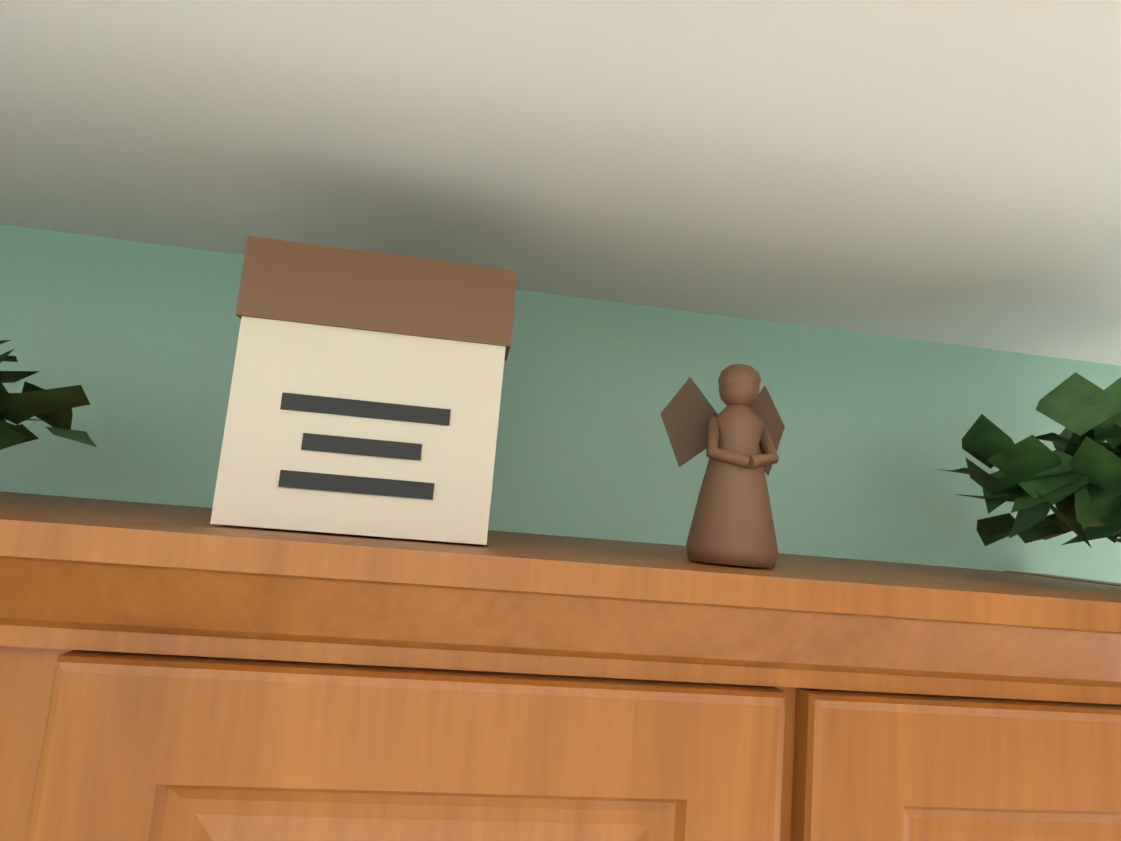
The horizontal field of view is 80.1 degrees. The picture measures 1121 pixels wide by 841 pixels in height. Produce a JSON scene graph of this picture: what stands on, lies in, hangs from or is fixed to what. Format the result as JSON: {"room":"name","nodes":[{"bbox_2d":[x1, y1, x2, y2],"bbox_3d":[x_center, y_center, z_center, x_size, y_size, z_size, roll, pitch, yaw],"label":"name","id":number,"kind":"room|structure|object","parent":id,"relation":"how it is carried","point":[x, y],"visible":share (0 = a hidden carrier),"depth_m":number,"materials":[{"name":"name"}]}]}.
{"room":"kitchen","nodes":[
{"label":"kitchen","id":0,"kind":"room"},
{"bbox_2d":[0,224,1120,582],"bbox_3d":[-0.575,1.028,0.561,4.326,2.440,0.120,6,-8,-7],"label":"wall","id":1,"kind":"structure","parent":0,"point":[136,342],"depth_m":0.71,"materials":[{"name":"paint"}]},
{"bbox_2d":[0,491,1120,840],"bbox_3d":[-0.389,0.445,0.413,1.874,0.784,0.358,6,-8,-7],"label":"upper cabinet","id":2,"kind":"object","parent":1,"relation":"attached to","point":[176,673],"visible":1,"depth_m":0.35,"materials":[{"name":"brown wood"}]},
{"bbox_2d":[0,340,96,449],"bbox_3d":[-0.434,-0.023,0.421,0.272,0.109,0.187,6,-8,-7],"label":"ivy","id":3,"kind":"object","parent":2,"relation":"on","point":[53,407],"visible":1,"depth_m":0.43,"materials":[{"name":"green plant"}]},
{"bbox_2d":[210,235,517,544],"bbox_3d":[-0.120,-0.016,0.428,0.166,0.174,0.044,6,-8,-7],"label":"decorative box","id":4,"kind":"object","parent":2,"relation":"on","point":[365,394],"visible":1,"depth_m":0.41,"materials":[{"name":"beige plastic"}]},
{"bbox_2d":[661,364,784,567],"bbox_3d":[0.117,0.027,0.446,0.093,0.133,0.059,6,-8,-7],"label":"angel figurine","id":5,"kind":"object","parent":2,"relation":"on","point":[738,436],"visible":1,"depth_m":0.43,"materials":[{"name":"brown ceramic"}]},
{"bbox_2d":[936,372,1120,546],"bbox_3d":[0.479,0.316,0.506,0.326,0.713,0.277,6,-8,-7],"label":"ivy","id":6,"kind":"object","parent":2,"relation":"on","point":[1074,477],"visible":1,"depth_m":0.53,"materials":[{"name":"green plant"}]},
{"bbox_2d":[0,0,1120,365],"bbox_3d":[-0.101,-0.543,-1.857,4.326,0.100,5.384,6,-8,-7],"label":"ceiling","id":7,"kind":"structure","parent":0,"point":[938,170],"depth_m":0.43,"materials":[{"name":"white paint"}]}
]}

